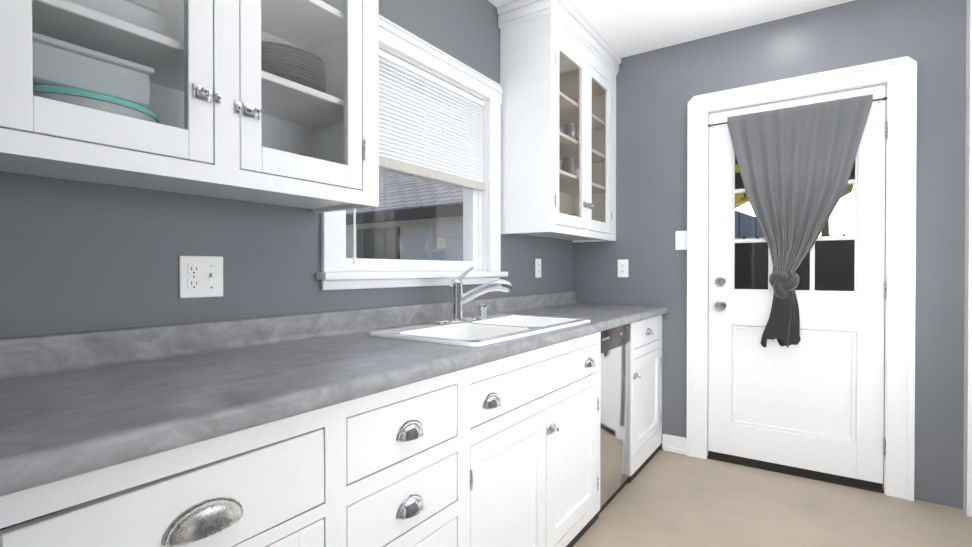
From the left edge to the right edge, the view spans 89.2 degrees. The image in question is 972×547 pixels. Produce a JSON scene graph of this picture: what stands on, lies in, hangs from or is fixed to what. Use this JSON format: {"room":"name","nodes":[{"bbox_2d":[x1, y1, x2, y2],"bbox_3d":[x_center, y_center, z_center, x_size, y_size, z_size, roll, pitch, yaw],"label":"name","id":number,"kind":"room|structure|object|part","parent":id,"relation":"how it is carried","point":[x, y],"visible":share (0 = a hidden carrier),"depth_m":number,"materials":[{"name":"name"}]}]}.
{"room":"kitchen","nodes":[
{"label":"kitchen","id":0,"kind":"room"},
{"bbox_2d":[0,0,572,338],"bbox_3d":[-0.303,-0.150,2.189,0.150,2.480,3.285,0,1,34],"label":"wall","id":1,"kind":"structure","parent":0,"point":[78,256],"depth_m":1.31,"materials":[{"name":"grey paint"}]},
{"bbox_2d":[0,0,378,212],"bbox_3d":[-0.695,-0.791,1.176,0.332,1.178,0.932,0,1,34],"label":"upper cabinet","id":2,"kind":"object","parent":1,"relation":"attached to","point":[236,122],"visible":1,"depth_m":1.12,"materials":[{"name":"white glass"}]},
{"bbox_2d":[32,0,325,123],"bbox_3d":[-0.709,-0.558,1.198,0.262,0.651,0.696,0,1,34],"label":"dishes","id":3,"kind":"object","parent":2,"relation":"in","point":[129,66],"depth_m":0.98,"materials":[{"name":"ceramic"}]},
{"bbox_2d":[179,255,222,297],"bbox_3d":[-0.775,0.006,1.350,0.016,0.114,0.116,0,1,34],"label":"outlet","id":4,"kind":"object","parent":1,"relation":"attached to","point":[200,276],"visible":1,"depth_m":1.35,"materials":[{"name":"white plastic"}]},
{"bbox_2d":[316,15,507,289],"bbox_3d":[-0.290,-0.462,2.157,0.205,1.025,1.150,0,1,34],"label":"window","id":5,"kind":"structure","parent":1,"relation":"in","point":[397,41],"depth_m":2.21,"materials":[{"name":"white wood"}]},
{"bbox_3d":[-0.317,-0.446,2.175,0.090,0.864,0.906,0,1,34],"label":"window sash","id":6,"kind":"part","parent":5,"relation":"part of","materials":[{"name":"white wood"}]},
{"bbox_2d":[353,49,484,263],"bbox_3d":[-0.264,-0.458,2.139,0.039,0.836,0.898,0,1,34],"label":"window blind","id":7,"kind":"object","parent":5,"relation":"attached to","point":[419,143],"visible":0.65,"depth_m":2.15,"materials":[{"name":"white plastic"}]},
{"bbox_2d":[535,259,540,277],"bbox_3d":[0.314,-0.038,2.957,0.008,0.114,0.070,0,1,34],"label":"outlet","id":8,"kind":"object","parent":1,"relation":"attached to","point":[537,268],"visible":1,"depth_m":2.95,"materials":[{"name":"white plastic"}]},
{"bbox_2d":[497,0,620,242],"bbox_3d":[0.465,-0.804,2.881,0.332,1.178,0.966,0,1,34],"label":"upper cabinet","id":9,"kind":"object","parent":1,"relation":"attached to","point":[557,57],"visible":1,"depth_m":2.58,"materials":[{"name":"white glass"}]},
{"bbox_2d":[562,100,578,216],"bbox_3d":[0.409,-0.676,2.886,0.120,0.861,0.614,0,1,34],"label":"dishes","id":10,"kind":"object","parent":9,"relation":"in","point":[573,134],"depth_m":2.98,"materials":[{"name":"ceramic"}]},
{"bbox_2d":[459,113,854,188],"bbox_3d":[2.885,0.036,4.077,5.400,2.780,3.350,0,1,34],"label":"sky","id":11,"kind":"structure","parent":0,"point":[740,183],"depth_m":5.78,"materials":[{"name":"white"}]},
{"bbox_2d":[488,0,853,57],"bbox_3d":[0.032,-1.426,0.361,2.750,0.100,5.915,0,1,34],"label":"ceiling","id":12,"kind":"structure","parent":0,"point":[624,28],"depth_m":2.66,"materials":[{"name":"white paint"}]},
{"bbox_2d":[573,0,966,508],"bbox_3d":[1.653,-0.154,2.754,2.750,2.480,0.150,0,1,34],"label":"wall","id":13,"kind":"structure","parent":0,"point":[657,90],"depth_m":2.60,"materials":[{"name":"grey paint"}]},
{"bbox_2d":[618,259,627,276],"bbox_3d":[0.884,-0.039,3.183,0.070,0.114,0.008,0,1,34],"label":"outlet","id":14,"kind":"object","parent":13,"relation":"attached to","point":[622,268],"visible":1,"depth_m":3.18,"materials":[{"name":"white plastic"}]},
{"bbox_2d":[662,434,686,454],"bbox_3d":[1.149,1.034,3.005,0.144,0.100,0.018,0,1,34],"label":"baseboard","id":15,"kind":"structure","parent":13,"relation":"attached to","point":[674,444],"depth_m":3.00,"materials":[{"name":"white wood"}]},
{"bbox_2d":[675,231,686,249],"bbox_3d":[1.178,-0.206,2.976,0.070,0.114,0.016,0,1,34],"label":"light switch","id":16,"kind":"object","parent":13,"relation":"attached to","point":[680,240],"visible":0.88,"depth_m":2.98,"materials":[{"name":"white plastic"}]},
{"bbox_2d":[707,457,883,492],"bbox_3d":[1.683,1.081,2.740,0.815,0.010,0.154,0,1,34],"label":"door sill","id":17,"kind":"structure","parent":13,"relation":"attached to","point":[814,478],"depth_m":2.65,"materials":[{"name":"black"}]},
{"bbox_2d":[708,85,887,490],"bbox_3d":[1.644,0.066,2.664,0.822,2.019,0.103,0,1,34],"label":"door","id":18,"kind":"structure","parent":13,"relation":"in","point":[811,404],"depth_m":2.64,"materials":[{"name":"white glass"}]},
{"bbox_2d":[708,94,886,347],"bbox_3d":[1.611,-0.248,2.623,0.815,1.291,0.122,0,1,34],"label":"curtain","id":19,"kind":"object","parent":18,"relation":"hanging from","point":[795,164],"visible":0.98,"depth_m":2.60,"materials":[{"name":"grey fabric"}]},
{"bbox_3d":[1.646,0.069,2.639,0.790,1.655,0.064,0,1,34],"label":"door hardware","id":20,"kind":"part","parent":18,"relation":"part of","materials":[{"name":"white wood"}]},
{"bbox_2d":[686,56,916,500],"bbox_3d":[1.677,0.017,2.723,1.035,2.138,0.178,0,1,34],"label":"door frame","id":21,"kind":"structure","parent":13,"relation":"attached to","point":[897,77],"depth_m":2.43,"materials":[{"name":"white wood"}]},
{"bbox_2d":[573,449,971,546],"bbox_3d":[0.032,1.154,0.381,2.750,0.100,5.915,0,1,34],"label":"floor","id":22,"kind":"structure","parent":0,"point":[662,498],"depth_m":2.24,"materials":[{"name":"plastic"}]},
{"bbox_2d":[0,399,355,546],"bbox_3d":[-0.691,0.677,0.958,0.593,0.844,0.560,0,1,34],"label":"base cabinet","id":23,"kind":"object","parent":22,"relation":"on","point":[290,481],"depth_m":0.80,"materials":[{"name":"white wood"}]},
{"bbox_2d":[0,291,667,496],"bbox_3d":[0.013,0.187,1.959,0.630,0.120,3.011,0,1,34],"label":"countertop","id":24,"kind":"structure","parent":23,"relation":"on","point":[74,404],"depth_m":1.06,"materials":[{"name":"stone"}]},
{"bbox_2d":[434,266,511,323],"bbox_3d":[-0.050,0.080,1.994,0.215,0.227,0.287,0,1,34],"label":"faucet","id":25,"kind":"object","parent":24,"relation":"on","point":[459,299],"visible":1,"depth_m":2.01,"materials":[{"name":"silver metal"}]},
{"bbox_2d":[369,314,589,346],"bbox_3d":[0.026,0.285,1.911,0.466,0.179,0.876,0,1,34],"label":"sink","id":26,"kind":"object","parent":24,"relation":"in","point":[493,329],"visible":0.31,"depth_m":1.88,"materials":[{"name":"ceramic"}]},
{"bbox_2d":[478,303,489,319],"bbox_3d":[-0.009,0.158,2.115,0.054,0.068,0.042,0,1,34],"label":"soap dispenser","id":27,"kind":"object","parent":26,"relation":"on","point":[483,307],"visible":1,"depth_m":2.10,"materials":[{"name":"silver metal"}]},
{"bbox_2d":[356,365,479,546],"bbox_3d":[-0.425,0.674,1.349,0.593,0.844,0.487,0,1,34],"label":"base cabinet","id":28,"kind":"object","parent":22,"relation":"on","point":[418,443],"depth_m":1.21,"materials":[{"name":"white wood"}]},
{"bbox_2d":[480,332,600,546],"bbox_3d":[-0.026,0.669,1.935,0.593,0.844,1.043,0,1,34],"label":"base cabinet","id":29,"kind":"object","parent":22,"relation":"on","point":[504,452],"depth_m":1.74,"materials":[{"name":"white wood"}]},
{"bbox_2d":[599,324,629,513],"bbox_3d":[0.398,0.666,2.538,0.563,0.834,0.421,0,1,34],"label":"dishwasher","id":30,"kind":"object","parent":22,"relation":"on","point":[614,434],"visible":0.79,"depth_m":2.37,"materials":[{"name":"silver metal"}]},
{"bbox_2d":[628,322,635,482],"bbox_3d":[0.371,0.665,2.519,0.593,0.844,0.563,0,1,34],"label":"base cabinet","id":31,"kind":"object","parent":22,"relation":"on","point":[632,353],"depth_m":2.57,"materials":[{"name":"white wood"}]},
{"bbox_2d":[636,315,661,475],"bbox_3d":[0.677,0.662,2.969,0.593,0.844,0.597,0,1,34],"label":"base cabinet","id":32,"kind":"object","parent":22,"relation":"on","point":[648,331],"depth_m":2.83,"materials":[{"name":"white wood"}]},
{"bbox_2d":[963,0,971,516],"bbox_3d":[2.394,-0.147,2.107,0.493,2.476,0.083,0,1,34],"label":"tall cabinet","id":33,"kind":"object","parent":22,"relation":"on","point":[967,467],"visible":1,"depth_m":2.22,"materials":[{"name":"white wood"}]},
{"label":"outside","id":34,"kind":"structure","parent":0,"visible":0},
{"bbox_3d":[4.443,1.439,9.044,60.000,0.100,60.000,0,1,34],"label":"ground","id":35,"kind":"structure","parent":34,"visible":0},
{"bbox_2d":[346,203,462,260],"bbox_3d":[-4.228,0.180,12.201,14.700,2.370,5.520,0,1,34],"label":"window view","id":36,"kind":"structure","parent":35,"relation":"on","point":[418,219],"depth_m":7.02,"materials":[{"name":"grey plastic"}]},
{"bbox_2d":[346,170,462,213],"bbox_3d":[-3.238,-2.119,13.639,14.700,2.386,9.050,0,1,34],"label":"roof","id":37,"kind":"structure","parent":36,"relation":"on","point":[413,181],"depth_m":7.21,"materials":[{"name":"grey"}]},
{"bbox_2d":[735,210,764,238],"bbox_3d":[5.224,-0.262,12.491,5.000,3.250,3.800,0,1,34],"label":"shed","id":38,"kind":"object","parent":35,"relation":"on","point":[754,228],"depth_m":10.11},
{"bbox_2d":[734,234,854,290],"bbox_3d":[6.355,0.474,4.380,11.600,1.900,0.050,0,1,34],"label":"fence","id":39,"kind":"object","parent":35,"relation":"on","point":[753,271],"depth_m":5.96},
{"bbox_2d":[735,164,853,235],"bbox_3d":[9.377,-2.292,13.166,5.274,7.299,13.048,0,0,1],"label":"trees","id":40,"kind":"object","parent":35,"relation":"on","point":[848,190],"depth_m":16.55,"materials":[{"name":"plant"}]}
]}

